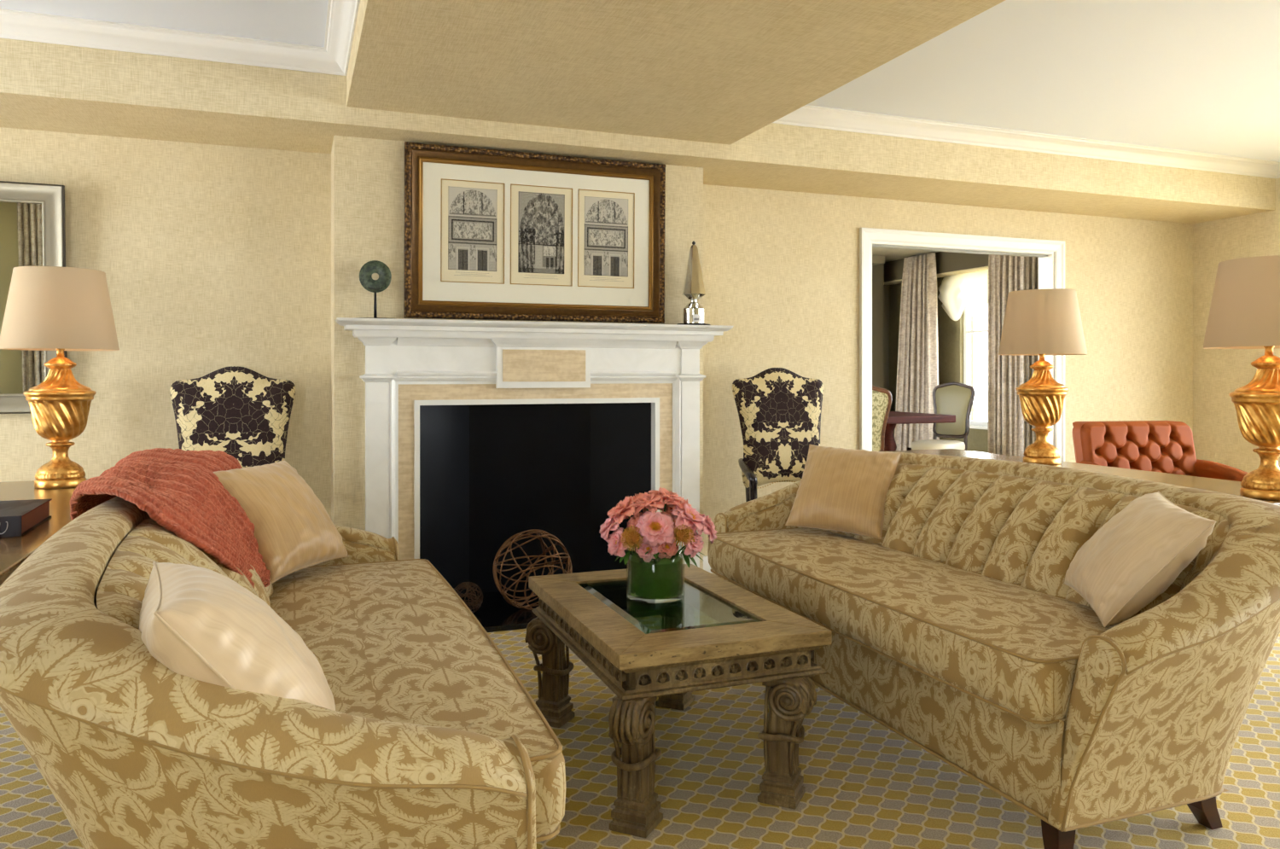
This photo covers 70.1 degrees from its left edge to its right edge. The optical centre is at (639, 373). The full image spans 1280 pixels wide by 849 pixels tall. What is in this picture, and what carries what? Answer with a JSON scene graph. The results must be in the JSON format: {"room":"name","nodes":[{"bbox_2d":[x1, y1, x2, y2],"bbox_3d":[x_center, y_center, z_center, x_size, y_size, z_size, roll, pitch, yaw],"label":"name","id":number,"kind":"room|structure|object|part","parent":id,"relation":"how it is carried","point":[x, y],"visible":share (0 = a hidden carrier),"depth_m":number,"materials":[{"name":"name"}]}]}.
{"room":"living room","nodes":[
{"label":"living room","id":0,"kind":"room"},
{"bbox_2d":[331,135,703,569],"bbox_3d":[-0.628,0.030,4.895,1.937,2.340,0.398,0,0,-21],"label":"wall","id":1,"kind":"structure","parent":0,"point":[368,174],"depth_m":4.42,"materials":[{"name":"fabric"}]},
{"bbox_2d":[403,141,666,323],"bbox_3d":[-0.507,-0.702,4.697,1.372,0.856,0.045,0,1,-21],"label":"framed picture","id":2,"kind":"object","parent":1,"relation":"attached to","point":[490,234],"visible":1,"depth_m":4.69,"materials":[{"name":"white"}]},
{"bbox_2d":[0,127,1192,555],"bbox_3d":[-0.488,-0.122,5.227,10.400,2.645,0.120,0,0,-21],"label":"wall","id":3,"kind":"structure","parent":0,"point":[212,258],"depth_m":4.72,"materials":[{"name":"paint"}]},
{"bbox_2d":[0,180,67,413],"bbox_3d":[-3.252,-0.346,4.057,1.209,1.061,0.093,0,0,-21],"label":"wall mirror","id":4,"kind":"object","parent":3,"relation":"attached to","point":[32,219],"visible":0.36,"depth_m":4.22,"materials":[{"name":"silver metal"}]},
{"bbox_2d":[703,555,713,573],"bbox_3d":[0.813,1.148,5.648,1.290,0.104,0.016,0,0,-21],"label":"baseboard","id":5,"kind":"structure","parent":3,"relation":"attached to","point":[706,567],"depth_m":5.48,"materials":[{"name":"white paint"}]},
{"bbox_2d":[859,227,1064,461],"bbox_3d":[2.190,0.131,6.232,1.696,2.138,0.153,0,0,-21],"label":"door frame","id":6,"kind":"structure","parent":3,"relation":"attached to","point":[1051,268],"depth_m":6.09,"materials":[{"name":"white paint"}]},
{"bbox_2d":[0,92,1274,223],"bbox_3d":[-0.357,-1.292,4.881,10.000,0.305,0.620,0,0,-21],"label":"ceiling","id":7,"kind":"structure","parent":0,"point":[17,111],"depth_m":4.67,"materials":[{"name":"paint"}]},
{"bbox_2d":[0,37,1275,209],"bbox_3d":[-0.246,-1.292,4.590,10.000,0.305,0.004,0,0,-21],"label":"ceiling soffit","id":8,"kind":"structure","parent":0,"point":[26,67],"depth_m":4.56,"materials":[{"name":"paint"}]},
{"bbox_2d":[0,0,360,75],"bbox_3d":[-2.087,-1.403,0.746,3.827,0.085,5.874,0,0,-21],"label":"crown molding","id":9,"kind":"structure","parent":8,"relation":"attached to","point":[333,58],"depth_m":3.84,"materials":[{"name":"white paint"}]},
{"bbox_2d":[772,104,1279,178],"bbox_3d":[3.497,-1.403,2.867,4.224,0.085,5.874,0,0,-21],"label":"crown molding","id":10,"kind":"structure","parent":8,"relation":"attached to","point":[807,116],"depth_m":5.50,"materials":[{"name":"white paint"}]},
{"bbox_2d":[0,573,1279,848],"bbox_3d":[2.146,1.250,5.896,15.800,0.100,15.500,0,0,-21],"label":"floor","id":11,"kind":"structure","parent":0,"point":[867,786],"depth_m":2.62,"materials":[{"name":"carpet"}]},
{"bbox_2d":[0,478,88,586],"bbox_3d":[-2.202,0.820,2.614,1.060,0.760,2.350,0,0,-21],"label":"side table","id":12,"kind":"object","parent":11,"relation":"on","point":[14,550],"visible":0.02,"depth_m":2.68,"materials":[{"name":"brown wood"}]},
{"bbox_2d":[0,498,52,537],"bbox_3d":[-1.863,0.411,2.584,0.271,0.056,0.366,0,0,-22],"label":"box","id":13,"kind":"object","parent":12,"relation":"on","point":[17,517],"visible":1,"depth_m":2.57,"materials":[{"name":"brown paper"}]},
{"bbox_2d":[0,266,119,488],"bbox_3d":[-2.264,0.018,3.567,0.401,0.843,0.401,0,0,31],"label":"table lamp","id":14,"kind":"object","parent":12,"relation":"on","point":[59,309],"visible":1,"depth_m":3.48,"materials":[{"name":"gold metal"}]},
{"bbox_3d":[-2.264,0.024,3.567,0.208,0.084,0.208,0,0,-21],"label":"lid","id":15,"kind":"part","parent":14,"relation":"part of","materials":[{"name":"gold metal"}]},
{"bbox_3d":[-2.264,-0.248,3.567,0.401,0.310,0.401,0,0,-21],"label":"lamp shade","id":16,"kind":"part","parent":14,"relation":"part of","materials":[{"name":"beige fabric"}]},
{"bbox_2d":[169,366,295,467],"bbox_3d":[-1.849,0.585,4.122,0.610,1.242,0.681,0,0,-21],"label":"chair","id":17,"kind":"object","parent":11,"relation":"on","point":[242,413],"visible":0.27,"depth_m":4.34,"materials":[{"name":"fabric"}]},
{"bbox_2d":[0,496,566,848],"bbox_3d":[-0.898,0.764,2.333,0.989,0.872,2.213,0,0,-21],"label":"sofa","id":18,"kind":"object","parent":11,"relation":"on","point":[432,739],"visible":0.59,"depth_m":1.39,"materials":[{"name":"beige fabric"}]},
{"bbox_2d":[69,448,270,588],"bbox_3d":[-1.348,0.437,2.675,0.513,0.398,1.027,0,0,-21],"label":"knitted throw","id":19,"kind":"object","parent":18,"relation":"on","point":[179,490],"visible":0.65,"depth_m":2.55,"materials":[{"name":"fabric"}]},
{"bbox_2d":[138,561,335,710],"bbox_3d":[-0.674,0.497,1.536,0.297,0.330,0.403,0,0,-28],"label":"throw pillow","id":20,"kind":"object","parent":18,"relation":"on","point":[200,624],"visible":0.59,"depth_m":1.40,"materials":[{"name":"beige fabric"}]},
{"bbox_2d":[213,459,349,582],"bbox_3d":[-1.191,0.473,3.008,0.291,0.336,0.418,0,0,15],"label":"throw pillow","id":21,"kind":"object","parent":18,"relation":"on","point":[293,531],"visible":0.84,"depth_m":2.92,"materials":[{"name":"beige fabric"}]},
{"bbox_3d":[-0.901,0.846,3.381,0.069,0.466,0.181,0,0,-40],"label":"arm","id":22,"kind":"part","parent":18,"relation":"part of","materials":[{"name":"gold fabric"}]},
{"bbox_3d":[-0.205,0.846,1.548,0.069,0.466,0.181,0,0,-2],"label":"arm","id":23,"kind":"part","parent":18,"relation":"part of","materials":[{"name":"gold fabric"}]},
{"bbox_2d":[335,317,733,632],"bbox_3d":[-0.489,0.471,4.668,2.026,1.458,0.665,0,0,-21],"label":"fireplace","id":24,"kind":"object","parent":11,"relation":"on","point":[480,434],"visible":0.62,"depth_m":4.82,"materials":[{"name":"white stone"}]},
{"bbox_2d":[355,260,391,318],"bbox_3d":[-1.254,-0.398,4.327,0.200,0.278,0.110,0,0,-15],"label":"ornament","id":25,"kind":"object","parent":24,"relation":"on","point":[379,285],"visible":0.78,"depth_m":4.32,"materials":[{"name":"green metal"}]},
{"bbox_3d":[-1.254,-0.261,4.327,0.200,0.005,0.110,0,0,-15],"label":"plate","id":26,"kind":"part","parent":25,"relation":"part of","materials":[{"name":"black metal"}]},
{"bbox_3d":[-1.254,-0.328,4.327,0.014,0.130,0.014,0,0,-15],"label":"stem","id":27,"kind":"part","parent":25,"relation":"part of","materials":[{"name":"black metal"}]},
{"bbox_2d":[453,581,483,612],"bbox_3d":[-0.845,1.096,4.461,0.155,0.154,0.154,0,0,-21],"label":"wire sphere","id":28,"kind":"object","parent":24,"relation":"on","point":[476,604],"visible":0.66,"depth_m":4.44,"materials":[{"name":"brown metal"}]},
{"bbox_2d":[492,529,571,610],"bbox_3d":[-0.538,0.978,4.550,0.396,0.392,0.386,0,0,-21],"label":"wire sphere","id":29,"kind":"object","parent":24,"relation":"on","point":[544,534],"visible":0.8,"depth_m":4.52,"materials":[{"name":"brown metal"}]},
{"bbox_2d":[335,317,733,342],"bbox_3d":[-0.477,-0.216,4.635,2.026,0.084,0.193,0,0,-21],"label":"mantel shelf","id":30,"kind":"object","parent":24,"relation":"attached to","point":[365,329],"depth_m":4.54,"materials":[{"name":"white stone"}]},
{"bbox_3d":[-0.520,0.664,4.749,1.292,1.071,0.130,0,0,-21],"label":"opening trim","id":31,"kind":"part","parent":24,"relation":"part of","materials":[{"name":"white paint"}]},
{"bbox_2d":[677,241,709,325],"bbox_3d":[0.288,-0.485,4.896,0.196,0.454,0.141,0,0,-29],"label":"obelisk","id":32,"kind":"object","parent":24,"relation":"on","point":[693,290],"visible":0.88,"depth_m":4.86,"materials":[{"name":"silver metal"}]},
{"bbox_3d":[0.301,-0.294,4.841,0.043,0.040,0.004,0,0,-14],"label":"label plate","id":33,"kind":"part","parent":32,"relation":"part of","materials":[{"name":"white metal"}]},
{"bbox_2d":[524,564,831,837],"bbox_3d":[0.061,0.962,2.896,0.669,0.476,1.009,0,0,-21],"label":"coffee table","id":34,"kind":"object","parent":11,"relation":"on","point":[756,639],"visible":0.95,"depth_m":2.55,"materials":[{"name":"brown wood"}]},
{"bbox_2d":[626,547,684,602],"bbox_3d":[0.050,0.645,2.977,0.190,0.160,0.190,0,0,-21],"label":"glass vase","id":35,"kind":"object","parent":34,"relation":"on","point":[658,581],"visible":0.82,"depth_m":2.90,"materials":[{"name":"green glass"}]},
{"bbox_2d":[599,513,639,558],"bbox_3d":[-0.070,0.533,2.956,0.130,0.188,0.103,0,0,26],"label":"peony","id":36,"kind":"object","parent":35,"relation":"in","point":[609,525],"visible":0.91,"depth_m":2.93,"materials":[{"name":"pink plant"}]},
{"bbox_2d":[615,550,629,564],"bbox_3d":[-0.054,0.587,2.911,0.051,0.040,0.032,0,0,-21],"label":"leaf spray","id":37,"kind":"object","parent":35,"relation":"in","point":[626,556],"visible":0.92,"depth_m":2.91,"materials":[{"name":"green plant"}]},
{"bbox_2d":[607,495,639,523],"bbox_3d":[-0.045,0.511,2.963,0.119,0.231,0.128,0,0,22],"label":"peony","id":38,"kind":"object","parent":35,"relation":"in","point":[624,507],"visible":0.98,"depth_m":2.93,"materials":[{"name":"pink plant"}]},
{"bbox_2d":[607,527,640,561],"bbox_3d":[-0.045,0.559,2.917,0.121,0.136,0.083,0,0,-1],"label":"peony","id":39,"kind":"object","parent":35,"relation":"in","point":[615,546],"visible":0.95,"depth_m":2.90,"materials":[{"name":"pink plant"}]},
{"bbox_2d":[620,525,644,561],"bbox_3d":[-0.007,0.553,2.889,0.112,0.148,0.078,0,0,-25],"label":"flower","id":40,"kind":"object","parent":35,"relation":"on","point":[632,537],"visible":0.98,"depth_m":2.87,"materials":[{"name":"orange plant"}]},
{"bbox_2d":[626,512,642,535],"bbox_3d":[0.002,0.535,2.921,0.087,0.183,0.085,0,0,-10],"label":"peony","id":41,"kind":"object","parent":35,"relation":"in","point":[633,520],"visible":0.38,"depth_m":2.92,"materials":[{"name":"pink plant"}]},
{"bbox_2d":[629,491,663,515],"bbox_3d":[0.018,0.505,2.946,0.116,0.241,0.108,0,0,-24],"label":"peony","id":42,"kind":"object","parent":35,"relation":"in","point":[652,505],"visible":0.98,"depth_m":2.92,"materials":[{"name":"pink plant"}]},
{"bbox_2d":[635,540,660,562],"bbox_3d":[0.031,0.572,2.906,0.082,0.109,0.071,0,0,-36],"label":"peony","id":43,"kind":"object","parent":35,"relation":"in","point":[649,556],"visible":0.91,"depth_m":2.89,"materials":[{"name":"pink plant"}]},
{"bbox_2d":[635,510,675,561],"bbox_3d":[0.051,0.532,2.893,0.121,0.189,0.107,0,0,-26],"label":"peony","id":44,"kind":"object","parent":35,"relation":"in","point":[657,527],"visible":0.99,"depth_m":2.87,"materials":[{"name":"pink plant"}]},
{"bbox_2d":[645,549,666,558],"bbox_3d":[0.050,0.570,2.893,0.070,0.026,0.032,0,0,0],"label":"leaf spray","id":45,"kind":"object","parent":35,"relation":"in","point":[655,555],"visible":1,"depth_m":2.88,"materials":[{"name":"green plant"}]},
{"bbox_2d":[642,503,672,511],"bbox_3d":[0.055,0.510,3.035,0.113,0.232,0.107,0,0,4],"label":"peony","id":46,"kind":"object","parent":35,"relation":"in","point":[669,505],"visible":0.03,"depth_m":3.06,"materials":[{"name":"pink plant"}]},
{"bbox_2d":[647,487,682,559],"bbox_3d":[0.082,0.498,2.981,0.122,0.256,0.124,0,0,-9],"label":"peony","id":47,"kind":"object","parent":35,"relation":"in","point":[666,495],"visible":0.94,"depth_m":2.95,"materials":[{"name":"pink plant"}]},
{"bbox_2d":[657,539,678,560],"bbox_3d":[0.078,0.568,2.909,0.080,0.117,0.070,0,0,30],"label":"peony","id":48,"kind":"object","parent":35,"relation":"in","point":[671,549],"visible":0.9,"depth_m":2.90,"materials":[{"name":"pink plant"}]},
{"bbox_2d":[661,511,677,559],"bbox_3d":[0.092,0.535,2.927,0.086,0.183,0.085,0,0,-13],"label":"peony","id":49,"kind":"object","parent":35,"relation":"in","point":[674,517],"visible":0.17,"depth_m":2.94,"materials":[{"name":"pink plant"}]},
{"bbox_2d":[665,506,673,513],"bbox_3d":[0.114,0.516,3.065,0.112,0.220,0.109,0,0,-9],"label":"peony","id":50,"kind":"object","parent":35,"relation":"in","point":[669,509],"visible":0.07,"depth_m":3.10,"materials":[{"name":"pink plant"}]},
{"bbox_2d":[663,497,691,558],"bbox_3d":[0.125,0.512,2.967,0.099,0.228,0.105,0,0,-24],"label":"peony","id":51,"kind":"object","parent":35,"relation":"in","point":[683,502],"visible":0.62,"depth_m":2.94,"materials":[{"name":"pink plant"}]},
{"bbox_2d":[669,523,694,558],"bbox_3d":[0.118,0.550,2.896,0.114,0.154,0.074,0,0,21],"label":"flower","id":52,"kind":"object","parent":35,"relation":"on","point":[682,535],"visible":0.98,"depth_m":2.88,"materials":[{"name":"orange plant"}]},
{"bbox_2d":[669,502,704,541],"bbox_3d":[0.154,0.521,2.938,0.117,0.211,0.121,0,0,-20],"label":"peony","id":53,"kind":"object","parent":35,"relation":"in","point":[693,520],"visible":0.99,"depth_m":2.91,"materials":[{"name":"pink plant"}]},
{"bbox_2d":[670,528,703,560],"bbox_3d":[0.152,0.559,2.933,0.088,0.136,0.115,0,0,-33],"label":"peony","id":54,"kind":"object","parent":35,"relation":"in","point":[695,546],"visible":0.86,"depth_m":2.90,"materials":[{"name":"pink plant"}]},
{"bbox_3d":[0.124,0.580,2.938,0.088,0.093,0.008,0,0,29],"label":"stem","id":55,"kind":"part","parent":54,"relation":"part of","materials":[{"name":"green plant"}]},
{"bbox_2d":[681,550,704,567],"bbox_3d":[0.171,0.590,2.914,0.077,0.053,0.036,0,0,2],"label":"leaf spray","id":56,"kind":"object","parent":35,"relation":"in","point":[685,556],"visible":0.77,"depth_m":2.91,"materials":[{"name":"green plant"}]},
{"bbox_2d":[679,513,717,555],"bbox_3d":[0.189,0.542,2.963,0.143,0.171,0.106,0,0,-26],"label":"peony","id":57,"kind":"object","parent":35,"relation":"in","point":[709,526],"visible":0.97,"depth_m":2.94,"materials":[{"name":"pink plant"}]},
{"bbox_2d":[732,367,823,501],"bbox_3d":[0.859,0.585,5.053,0.610,1.242,0.681,0,0,-9],"label":"armchair","id":58,"kind":"object","parent":11,"relation":"on","point":[779,410],"visible":0.52,"depth_m":5.26,"materials":[{"name":"fabric"}]},
{"bbox_3d":[0.619,0.901,5.243,0.048,0.609,0.136,0,0,-9],"label":"leg","id":59,"kind":"part","parent":58,"relation":"part of","materials":[{"name":"black wood"}]},
{"bbox_3d":[0.587,0.644,5.054,0.067,0.322,0.368,0,0,-8],"label":"arm","id":60,"kind":"part","parent":58,"relation":"part of","materials":[{"name":"black wood"}]},
{"bbox_2d":[872,385,892,451],"bbox_3d":[1.731,0.645,7.568,0.502,1.119,0.624,0,0,-15],"label":"dining chair","id":61,"kind":"object","parent":11,"relation":"on","point":[881,398],"visible":0.16,"depth_m":7.34,"materials":[{"name":"beige fabric"}]},
{"bbox_2d":[883,411,955,451],"bbox_3d":[2.027,0.805,9.167,2.000,0.790,1.000,0,0,-21],"label":"dining table","id":62,"kind":"object","parent":11,"relation":"on","point":[894,417],"visible":0.14,"depth_m":9.02,"materials":[{"name":"brown wood"}]},
{"bbox_2d":[906,381,975,450],"bbox_3d":[3.183,0.645,9.635,0.624,1.119,0.502,0,0,-45],"label":"dining chair","id":63,"kind":"object","parent":11,"relation":"on","point":[957,398],"visible":0.81,"depth_m":9.72,"materials":[{"name":"beige fabric"}]},
{"bbox_3d":[3.140,0.749,9.592,0.500,0.102,0.476,0,0,-45],"label":"seat","id":64,"kind":"part","parent":63,"relation":"part of","materials":[{"name":"white fabric"}]},
{"bbox_3d":[3.354,0.388,9.805,0.142,0.605,0.475,0,0,-45],"label":"frame","id":65,"kind":"part","parent":63,"relation":"part of","materials":[{"name":"grey wood"}]},
{"bbox_3d":[3.467,0.921,9.674,0.127,0.567,0.042,0,0,-45],"label":"leg","id":66,"kind":"part","parent":63,"relation":"part of","materials":[{"name":"grey wood"}]},
{"bbox_2d":[707,451,1279,848],"bbox_3d":[1.050,0.764,3.180,0.989,0.872,2.213,0,0,-21],"label":"sofa","id":67,"kind":"object","parent":11,"relation":"on","point":[958,631],"visible":0.83,"depth_m":2.47,"materials":[{"name":"beige fabric"}]},
{"bbox_3d":[0.357,0.846,3.965,0.069,0.466,0.181,0,0,-2],"label":"arm","id":68,"kind":"part","parent":67,"relation":"part of","materials":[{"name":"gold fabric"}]},
{"bbox_2d":[785,444,901,539],"bbox_3d":[0.853,0.484,3.824,0.407,0.346,0.287,0,0,35],"label":"throw pillow","id":69,"kind":"object","parent":67,"relation":"on","point":[843,490],"visible":0.98,"depth_m":3.75,"materials":[{"name":"beige fabric"}]},
{"bbox_3d":[0.928,0.953,3.134,0.569,0.255,1.870,0,0,-21],"label":"rail","id":70,"kind":"part","parent":67,"relation":"part of","materials":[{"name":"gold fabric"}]},
{"bbox_3d":[1.113,0.499,3.204,0.853,0.342,2.212,0,0,-21],"label":"padded rail","id":71,"kind":"part","parent":67,"relation":"part of","materials":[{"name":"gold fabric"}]},
{"bbox_3d":[1.026,1.139,2.240,0.060,0.121,0.060,0,0,-21],"label":"leg","id":72,"kind":"part","parent":67,"relation":"part of","materials":[{"name":"brown wood"}]},
{"bbox_3d":[1.053,0.846,2.133,0.069,0.466,0.181,0,0,-40],"label":"arm","id":73,"kind":"part","parent":67,"relation":"part of","materials":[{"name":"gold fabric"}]},
{"bbox_2d":[1063,491,1215,627],"bbox_3d":[1.360,0.501,2.517,0.288,0.314,0.389,0,0,13],"label":"throw pillow","id":74,"kind":"object","parent":67,"relation":"on","point":[1136,555],"visible":1,"depth_m":2.38,"materials":[{"name":"beige fabric"}]},
{"bbox_3d":[1.091,0.732,3.196,0.890,0.697,2.203,0,0,-21],"label":"panel","id":75,"kind":"part","parent":67,"relation":"part of","materials":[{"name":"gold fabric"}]},
{"bbox_3d":[1.487,1.139,2.415,0.103,0.121,0.060,0,0,-21],"label":"leg","id":76,"kind":"part","parent":67,"relation":"part of","materials":[{"name":"brown wood"}]},
{"bbox_2d":[891,448,1279,505],"bbox_3d":[1.903,0.820,4.199,0.700,0.760,2.220,0,0,-21],"label":"desk","id":77,"kind":"object","parent":11,"relation":"on","point":[1231,487],"visible":0.15,"depth_m":4.01,"materials":[{"name":"brown wood"}]},
{"bbox_2d":[998,288,1087,465],"bbox_3d":[1.973,0.018,4.484,0.401,0.843,0.401,0,0,31],"label":"table lamp","id":78,"kind":"object","parent":77,"relation":"on","point":[1041,322],"visible":1,"depth_m":4.38,"materials":[{"name":"gold metal"}]},
{"bbox_3d":[1.973,0.024,4.484,0.208,0.084,0.208,0,0,-21],"label":"lid","id":79,"kind":"part","parent":78,"relation":"part of","materials":[{"name":"gold metal"}]},
{"bbox_3d":[1.973,-0.248,4.484,0.401,0.310,0.401,0,0,-21],"label":"lamp shade","id":80,"kind":"part","parent":78,"relation":"part of","materials":[{"name":"beige fabric"}]},
{"bbox_2d":[1203,255,1279,500],"bbox_3d":[2.237,0.018,3.247,0.401,0.843,0.401,0,0,17],"label":"table lamp","id":81,"kind":"object","parent":77,"relation":"on","point":[1244,313],"visible":1,"depth_m":3.19,"materials":[{"name":"gold metal"}]},
{"bbox_3d":[2.237,-0.248,3.247,0.401,0.310,0.401,0,0,-21],"label":"lamp shade","id":82,"kind":"part","parent":81,"relation":"part of","materials":[{"name":"beige fabric"}]},
{"bbox_3d":[2.237,0.024,3.247,0.208,0.084,0.208,0,0,-21],"label":"lid","id":83,"kind":"part","parent":81,"relation":"part of","materials":[{"name":"gold metal"}]},
{"bbox_2d":[1072,420,1248,481],"bbox_3d":[3.169,0.752,5.522,0.949,0.895,0.755,0,0,-8],"label":"tub chair","id":84,"kind":"object","parent":11,"relation":"on","point":[1160,446],"visible":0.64,"depth_m":5.71,"materials":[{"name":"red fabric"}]},
{"bbox_3d":[2.776,0.780,5.404,0.127,0.480,0.578,0,0,-4],"label":"arm","id":85,"kind":"part","parent":84,"relation":"part of","materials":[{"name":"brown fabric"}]},
{"bbox_3d":[3.578,0.780,5.520,0.127,0.480,0.578,0,0,-12],"label":"arm","id":86,"kind":"part","parent":84,"relation":"part of","materials":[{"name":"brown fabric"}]},
{"bbox_2d":[0,0,1279,261],"bbox_3d":[0.474,-1.505,4.031,11.350,0.120,13.200,0,0,-21],"label":"ceiling","id":87,"kind":"structure","parent":0,"point":[1201,76],"depth_m":4.28,"materials":[{"name":"white paint"}]},
{"bbox_2d":[346,0,1005,145],"bbox_3d":[0.612,-1.333,1.771,1.947,0.225,5.875,0,0,-21],"label":"ceiling beam","id":88,"kind":"structure","parent":87,"relation":"attached to","point":[722,72],"depth_m":3.50,"materials":[{"name":"paint"}]},
{"bbox_2d":[872,254,884,265],"bbox_3d":[1.240,-1.395,10.606,3.650,0.099,0.249,0,0,-21],"label":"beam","id":89,"kind":"structure","parent":87,"relation":"attached to","point":[876,259],"depth_m":11.11,"materials":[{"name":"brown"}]},
{"bbox_2d":[894,252,939,450],"bbox_3d":[3.318,-0.115,11.038,0.130,2.610,0.830,0,0,-21],"label":"curtain","id":90,"kind":"object","parent":87,"relation":"hanging from","point":[917,370],"visible":0.77,"depth_m":10.96,"materials":[{"name":"beige fabric"}]},
{"bbox_2d":[884,251,989,281],"bbox_3d":[4.079,-1.315,9.690,0.189,0.259,4.960,0,0,-21],"label":"wall","id":91,"kind":"structure","parent":87,"relation":"attached to","point":[945,261],"depth_m":10.69,"materials":[{"name":"brown paint"}]},
{"bbox_2d":[987,254,1023,456],"bbox_3d":[3.868,-0.115,9.589,0.130,2.610,0.571,0,0,-21],"label":"curtain","id":92,"kind":"object","parent":87,"relation":"hanging from","point":[1005,422],"visible":0.46,"depth_m":9.64,"materials":[{"name":"beige fabric"}]},
{"bbox_2d":[1023,256,1038,451],"bbox_3d":[3.954,-0.115,9.163,0.086,2.610,0.278,0,0,-21],"label":"curtain","id":93,"kind":"object","parent":87,"relation":"hanging from","point":[1031,264],"visible":0.22,"depth_m":9.20,"materials":[{"name":"grey fabric"}]},
{"bbox_2d":[872,263,889,390],"bbox_3d":[1.416,-0.122,11.128,4.550,2.645,0.600,0,0,-21],"label":"wall","id":94,"kind":"structure","parent":0,"point":[880,291],"depth_m":11.41,"materials":[{"name":"brown paint"}]},
{"bbox_2d":[884,266,988,285],"bbox_3d":[4.065,-1.177,9.685,0.219,0.014,4.960,0,0,-21],"label":"trim","id":95,"kind":"structure","parent":94,"relation":"attached to","point":[984,268],"depth_m":10.65,"materials":[{"name":"beige"}]},
{"bbox_2d":[889,276,988,453],"bbox_3d":[4.262,-0.122,9.760,0.200,2.645,4.980,0,0,-21],"label":"dining window","id":96,"kind":"structure","parent":94,"relation":"in","point":[950,332],"depth_m":11.00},
{"bbox_2d":[937,269,988,320],"bbox_3d":[3.873,-0.893,10.226,0.126,0.546,1.570,0,0,-21],"label":"shade","id":97,"kind":"object","parent":96,"relation":"attached to","point":[968,291],"visible":0.5,"depth_m":10.54,"materials":[{"name":"white fabric"}]},
{"bbox_2d":[963,307,987,429],"bbox_3d":[4.043,-0.265,10.168,0.140,1.790,1.360,0,0,-21],"label":"window","id":98,"kind":"structure","parent":96,"relation":"attached to","point":[967,317],"depth_m":10.74,"materials":[{"name":"white paint"}]},
{"bbox_3d":[4.015,0.615,10.158,0.080,0.030,1.360,0,0,-21],"label":"sill","id":99,"kind":"part","parent":98,"relation":"part of","materials":[{"name":"white paint"}]},
{"bbox_2d":[1192,177,1279,472],"bbox_3d":[5.700,-0.122,3.299,0.200,2.645,8.120,0,0,-21],"label":"wall","id":100,"kind":"structure","parent":0,"point":[1218,437],"depth_m":6.73,"materials":[{"name":"paint"}]}
]}

